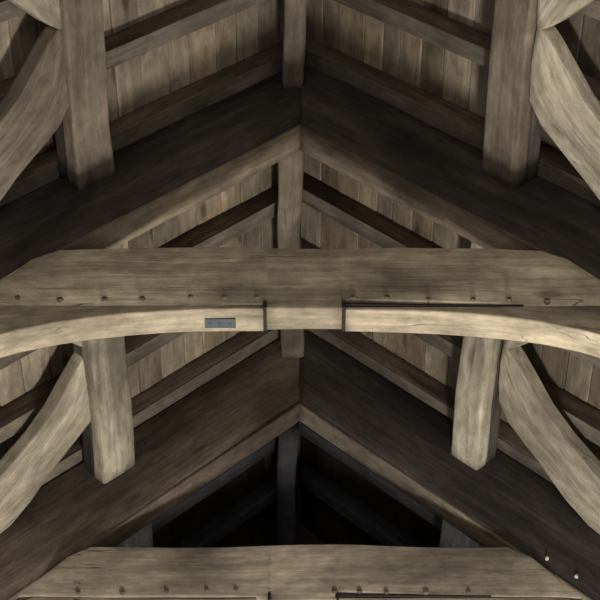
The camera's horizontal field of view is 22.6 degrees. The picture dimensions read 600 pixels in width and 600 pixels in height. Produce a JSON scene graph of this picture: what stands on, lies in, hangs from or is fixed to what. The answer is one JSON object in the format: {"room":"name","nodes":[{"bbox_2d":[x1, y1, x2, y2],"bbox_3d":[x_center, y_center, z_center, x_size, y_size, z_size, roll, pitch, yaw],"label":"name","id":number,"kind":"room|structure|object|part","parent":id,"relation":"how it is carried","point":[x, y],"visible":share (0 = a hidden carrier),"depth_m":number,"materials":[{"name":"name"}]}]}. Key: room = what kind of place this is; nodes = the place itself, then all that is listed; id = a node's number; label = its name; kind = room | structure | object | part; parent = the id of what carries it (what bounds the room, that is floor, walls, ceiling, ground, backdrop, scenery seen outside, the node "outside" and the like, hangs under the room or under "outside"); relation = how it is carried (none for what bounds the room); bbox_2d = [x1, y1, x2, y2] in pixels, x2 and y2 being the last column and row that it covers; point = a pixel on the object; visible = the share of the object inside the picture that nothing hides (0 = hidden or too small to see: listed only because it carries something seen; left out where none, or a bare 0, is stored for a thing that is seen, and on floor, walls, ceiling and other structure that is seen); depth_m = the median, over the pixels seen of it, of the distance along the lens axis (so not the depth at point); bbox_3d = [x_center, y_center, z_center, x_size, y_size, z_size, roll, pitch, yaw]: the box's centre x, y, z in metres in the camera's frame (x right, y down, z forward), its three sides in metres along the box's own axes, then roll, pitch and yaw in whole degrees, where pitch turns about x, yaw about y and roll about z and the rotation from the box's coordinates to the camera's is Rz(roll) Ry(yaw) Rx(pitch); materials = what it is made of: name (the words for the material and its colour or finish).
{"room":"timber-roofed hall","nodes":[
{"label":"timber-roofed hall","id":0,"kind":"room"},
{"bbox_2d":[272,524,324,544],"bbox_3d":[0.000,5.784,9.626,7.800,11.940,0.300,0,-54,0],"label":"wall","id":1,"kind":"structure","parent":0,"point":[305,537],"depth_m":14.21,"materials":[{"name":"brown wood"}]},
{"bbox_2d":[0,0,599,547],"bbox_3d":[0.003,-1.726,8.812,8.752,4.607,13.395,0,-54,0],"label":"ceiling","id":2,"kind":"structure","parent":0,"point":[137,82],"depth_m":10.93,"materials":[{"name":"brown wood"}]},
{"bbox_3d":[-4.100,1.694,4.122,0.400,7.864,12.795,0,-54,0],"label":"wall","id":3,"kind":"structure","parent":0,"visible":0},
{"bbox_2d":[0,0,25,22],"bbox_3d":[-1.960,-1.673,8.874,3.916,4.353,0.135,0,-54,0],"label":"rafter","id":4,"kind":"object","parent":3,"relation":"on","point":[8,10],"visible":0.48,"depth_m":8.96,"materials":[{"name":"brown wood"}]},
{"bbox_2d":[0,0,265,102],"bbox_3d":[-1.961,-1.188,9.231,3.916,4.355,0.133,0,-54,0],"label":"rafter","id":5,"kind":"object","parent":3,"relation":"on","point":[147,35],"visible":0.68,"depth_m":10.04,"materials":[{"name":"brown wood"}]},
{"bbox_2d":[0,185,277,369],"bbox_3d":[-1.964,0.305,10.315,3.916,4.358,0.141,0,-54,0],"label":"rafter","id":6,"kind":"object","parent":3,"relation":"on","point":[248,215],"visible":0.34,"depth_m":11.44,"materials":[{"name":"brown wood"}]},
{"bbox_2d":[0,247,277,442],"bbox_3d":[-1.966,0.796,10.670,3.916,4.357,0.139,0,-54,0],"label":"rafter","id":7,"kind":"object","parent":3,"relation":"on","point":[18,414],"visible":0.23,"depth_m":10.72,"materials":[{"name":"brown wood"}]},
{"bbox_2d":[0,42,282,206],"bbox_3d":[-1.962,-0.686,9.599,3.916,4.344,0.139,0,-54,0],"label":"rafter","id":8,"kind":"object","parent":3,"relation":"on","point":[142,122],"visible":0.72,"depth_m":10.42,"materials":[{"name":"brown wood"}]},
{"bbox_2d":[0,338,298,599],"bbox_3d":[-1.965,1.785,10.593,3.920,5.123,0.188,0,-54,0],"label":"rafter","id":9,"kind":"object","parent":3,"relation":"on","point":[186,446],"visible":0.88,"depth_m":11.18,"materials":[{"name":"brown wood"}]},
{"bbox_2d":[73,245,134,483],"bbox_3d":[-1.404,0.302,10.560,0.400,0.464,2.262,0,-54,0],"label":"purlin","id":10,"kind":"object","parent":9,"relation":"attached to","point":[108,439],"visible":0.48,"depth_m":10.78,"materials":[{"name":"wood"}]},
{"bbox_2d":[0,352,90,533],"bbox_3d":[-2.025,1.321,10.396,1.862,1.543,0.550,-33,-60,22],"label":"brace","id":11,"kind":"object","parent":10,"relation":"attached to","point":[65,414],"visible":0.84,"depth_m":10.54,"materials":[{"name":"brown wood"}]},
{"bbox_2d":[73,341,81,346],"bbox_3d":[-2.022,0.135,9.534,1.858,1.537,0.553,33,-60,-22],"label":"brace","id":12,"kind":"object","parent":10,"relation":"attached to","point":[80,342],"visible":0.05,"depth_m":10.37,"materials":[{"name":"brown wood"}]},
{"bbox_2d":[116,522,152,546],"bbox_3d":[-1.335,2.302,12.084,0.362,0.369,2.430,0,-54,0],"label":"purlin","id":13,"kind":"object","parent":9,"relation":"attached to","point":[143,537],"visible":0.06,"depth_m":11.67,"materials":[{"name":"brown wood"}]},
{"bbox_2d":[27,597,256,599],"bbox_3d":[-1.450,2.367,9.825,2.310,0.985,0.174,0,-54,0],"label":"brace","id":14,"kind":"object","parent":9,"relation":"attached to","point":[33,598],"visible":1,"depth_m":10.16,"materials":[{"name":"brown wood"}]},
{"bbox_2d":[277,338,298,544],"bbox_3d":[-0.110,1.423,13.282,0.208,0.557,2.440,0,-54,0],"label":"ridge beam","id":15,"kind":"structure","parent":9,"relation":"on","point":[288,441],"depth_m":13.11,"materials":[{"name":"brown wood"}]},
{"bbox_2d":[0,71,299,279],"bbox_3d":[-1.960,-0.209,9.181,3.920,5.053,0.208,0,-54,0],"label":"rafter","id":16,"kind":"object","parent":3,"relation":"on","point":[190,161],"visible":0.81,"depth_m":9.86,"materials":[{"name":"brown wood"}]},
{"bbox_2d":[44,0,114,189],"bbox_3d":[-1.383,-3.947,7.574,0.387,0.388,7.747,0,-54,0],"label":"purlin","id":17,"kind":"object","parent":16,"relation":"attached to","point":[85,157],"visible":0.85,"depth_m":9.42,"materials":[{"name":"brown wood"}]},
{"bbox_2d":[0,24,68,200],"bbox_3d":[-2.012,-0.651,8.954,1.862,1.541,0.559,-33,-60,22],"label":"brace","id":18,"kind":"object","parent":17,"relation":"attached to","point":[35,105],"visible":0.98,"depth_m":9.15,"materials":[{"name":"brown wood"}]},
{"bbox_2d":[9,0,61,28],"bbox_3d":[-2.013,-1.839,8.090,1.858,1.538,0.557,33,-60,-22],"label":"brace","id":19,"kind":"object","parent":17,"relation":"attached to","point":[46,11],"visible":1,"depth_m":8.90,"materials":[{"name":"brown wood"}]},
{"bbox_2d":[0,306,263,357],"bbox_3d":[-1.407,0.388,8.381,2.386,0.982,0.171,0,-54,0],"label":"brace","id":20,"kind":"object","parent":16,"relation":"attached to","point":[22,328],"visible":1,"depth_m":8.69,"materials":[{"name":"brown wood"}]},
{"bbox_3d":[-0.465,0.132,8.750,0.180,0.022,0.065,0,-54,0],"label":"iron plate","id":21,"kind":"part","parent":20,"relation":"part of","materials":[{"name":"grey metal"}]},
{"bbox_2d":[277,151,304,356],"bbox_3d":[-0.069,-0.607,11.804,0.216,0.560,2.280,0,-54,0],"label":"ridge beam","id":22,"kind":"structure","parent":16,"relation":"on","point":[290,169],"depth_m":11.44,"materials":[{"name":"brown wood"}]},
{"bbox_2d":[0,247,599,330],"bbox_3d":[0.000,-0.070,8.935,4.000,0.522,0.255,0,-54,0],"label":"beam","id":23,"kind":"structure","parent":16,"relation":"attached to","point":[295,288],"depth_m":8.87,"materials":[{"name":"brown wood"}]},
{"bbox_2d":[40,329,279,487],"bbox_3d":[-1.967,1.298,11.046,3.916,4.344,0.135,0,-54,0],"label":"rafter","id":24,"kind":"object","parent":3,"relation":"on","point":[181,383],"visible":0.62,"depth_m":11.88,"materials":[{"name":"brown wood"}]},
{"bbox_2d":[152,436,277,533],"bbox_3d":[-1.969,2.271,11.762,3.916,4.335,0.137,0,-54,0],"label":"rafter","id":25,"kind":"object","parent":3,"relation":"on","point":[233,472],"visible":0.27,"depth_m":12.71,"materials":[{"name":"brown wood"}]},
{"bbox_2d":[170,457,298,547],"bbox_3d":[-1.970,2.773,12.126,3.916,4.333,0.132,0,-54,0],"label":"rafter","id":26,"kind":"object","parent":3,"relation":"on","point":[233,516],"visible":0.54,"depth_m":13.24,"materials":[{"name":"brown wood"}]},
{"bbox_3d":[4.100,1.694,4.122,0.400,7.864,12.795,0,-54,0],"label":"wall","id":27,"kind":"structure","parent":0,"visible":0},
{"bbox_2d":[299,458,425,546],"bbox_3d":[1.954,2.777,12.131,3.916,4.329,0.136,0,-54,0],"label":"rafter","id":28,"kind":"object","parent":27,"relation":"on","point":[346,504],"visible":0.62,"depth_m":13.32,"materials":[{"name":"brown wood"}]},
{"bbox_2d":[300,422,441,529],"bbox_3d":[1.955,2.271,11.765,3.916,4.330,0.137,0,-54,0],"label":"rafter","id":29,"kind":"object","parent":27,"relation":"on","point":[305,431],"visible":0.28,"depth_m":12.80,"materials":[{"name":"brown wood"}]},
{"bbox_2d":[307,329,555,486],"bbox_3d":[1.957,1.295,11.040,3.916,4.352,0.140,0,-54,0],"label":"rafter","id":30,"kind":"object","parent":27,"relation":"on","point":[386,364],"visible":0.6,"depth_m":11.88,"materials":[{"name":"brown wood"}]},
{"bbox_2d":[299,329,599,599],"bbox_3d":[1.955,1.776,10.589,3.920,5.122,0.198,0,-54,0],"label":"rafter","id":31,"kind":"object","parent":27,"relation":"on","point":[401,439],"visible":0.84,"depth_m":11.17,"materials":[{"name":"brown wood"}]},
{"bbox_2d":[19,544,580,599],"bbox_3d":[-0.005,1.933,10.354,4.000,0.458,0.247,0,-54,0],"label":"beam","id":32,"kind":"structure","parent":31,"relation":"attached to","point":[308,571],"depth_m":10.29,"materials":[{"name":"brown wood"}]},
{"bbox_2d":[323,597,569,599],"bbox_3d":[1.375,2.367,9.827,2.440,0.981,0.172,0,-54,0],"label":"brace","id":33,"kind":"object","parent":31,"relation":"attached to","point":[507,598],"visible":1,"depth_m":10.16,"materials":[{"name":"brown wood"}]},
{"bbox_2d":[439,519,481,547],"bbox_3d":[1.262,2.270,12.128,0.371,0.401,2.438,1,-54,-1],"label":"purlin","id":34,"kind":"object","parent":31,"relation":"attached to","point":[450,537],"visible":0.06,"depth_m":11.70,"materials":[{"name":"brown wood"}]},
{"bbox_2d":[451,241,502,469],"bbox_3d":[1.319,0.252,10.629,0.368,0.361,2.262,0,-54,0],"label":"purlin","id":35,"kind":"object","parent":31,"relation":"attached to","point":[477,408],"visible":0.48,"depth_m":10.87,"materials":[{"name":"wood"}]},
{"bbox_2d":[499,345,599,533],"bbox_3d":[2.014,1.325,10.392,1.870,1.544,0.561,33,-60,-22],"label":"brace","id":36,"kind":"object","parent":31,"relation":"attached to","point":[525,402],"visible":0.98,"depth_m":10.54,"materials":[{"name":"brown wood"}]},
{"bbox_2d":[300,65,599,279],"bbox_3d":[1.960,-0.211,9.182,3.920,5.059,0.209,0,-54,0],"label":"rafter","id":37,"kind":"object","parent":27,"relation":"on","point":[430,172],"visible":0.84,"depth_m":9.88,"materials":[{"name":"brown wood"}]},
{"bbox_2d":[282,0,305,87],"bbox_3d":[-0.038,-4.802,8.753,0.199,0.548,7.755,0,-54,0],"label":"ridge beam","id":38,"kind":"structure","parent":37,"relation":"on","point":[294,30],"depth_m":10.62,"materials":[{"name":"brown wood"}]},
{"bbox_2d":[345,306,599,357],"bbox_3d":[1.433,0.386,8.382,2.334,0.980,0.172,0,-54,0],"label":"brace","id":39,"kind":"object","parent":37,"relation":"attached to","point":[574,328],"visible":1,"depth_m":8.69,"materials":[{"name":"brown wood"}]},
{"bbox_2d":[482,0,541,187],"bbox_3d":[1.363,-3.970,7.605,0.392,0.390,7.749,0,-54,0],"label":"purlin","id":40,"kind":"object","parent":37,"relation":"attached to","point":[513,129],"visible":0.89,"depth_m":9.45,"materials":[{"name":"brown wood"}]},
{"bbox_2d":[537,0,593,30],"bbox_3d":[2.023,-1.837,8.088,1.870,1.547,0.562,-33,-60,22],"label":"brace","id":41,"kind":"object","parent":40,"relation":"attached to","point":[550,13],"visible":1,"depth_m":8.91,"materials":[{"name":"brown wood"}]},
{"bbox_2d":[503,339,527,348],"bbox_3d":[2.014,0.138,9.532,1.859,1.539,0.553,-33,-60,22],"label":"brace","id":42,"kind":"object","parent":37,"relation":"attached to","point":[508,344],"visible":0.08,"depth_m":10.43,"materials":[{"name":"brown wood"}]},
{"bbox_2d":[530,25,599,199],"bbox_3d":[2.018,-0.651,8.950,1.856,1.553,0.559,33,-60,-22],"label":"brace","id":43,"kind":"object","parent":37,"relation":"attached to","point":[562,100],"visible":0.96,"depth_m":9.15,"materials":[{"name":"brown wood"}]},
{"bbox_2d":[301,238,599,445],"bbox_3d":[1.958,0.808,10.682,3.916,4.352,0.137,0,-54,0],"label":"rafter","id":44,"kind":"object","parent":27,"relation":"on","point":[584,419],"visible":0.16,"depth_m":10.70,"materials":[{"name":"brown wood"}]},
{"bbox_2d":[302,173,599,368],"bbox_3d":[1.960,0.301,10.311,3.916,4.354,0.140,0,-54,0],"label":"rafter","id":45,"kind":"object","parent":27,"relation":"on","point":[342,209],"visible":0.36,"depth_m":11.49,"materials":[{"name":"brown wood"}]},
{"bbox_2d":[304,36,599,205],"bbox_3d":[1.962,-0.691,9.596,3.916,4.341,0.137,0,-54,0],"label":"rafter","id":46,"kind":"object","parent":27,"relation":"on","point":[554,167],"visible":0.76,"depth_m":10.46,"materials":[{"name":"brown wood"}]},
{"bbox_2d":[333,0,599,100],"bbox_3d":[1.963,-1.188,9.224,3.916,4.359,0.134,0,-54,0],"label":"rafter","id":47,"kind":"object","parent":27,"relation":"on","point":[470,43],"visible":0.61,"depth_m":10.05,"materials":[{"name":"brown wood"}]},
{"bbox_2d":[578,0,599,20],"bbox_3d":[1.965,-1.684,8.868,3.916,4.350,0.136,0,-54,0],"label":"rafter","id":48,"kind":"object","parent":27,"relation":"on","point":[592,10],"visible":0.44,"depth_m":8.96,"materials":[{"name":"brown wood"}]}
]}

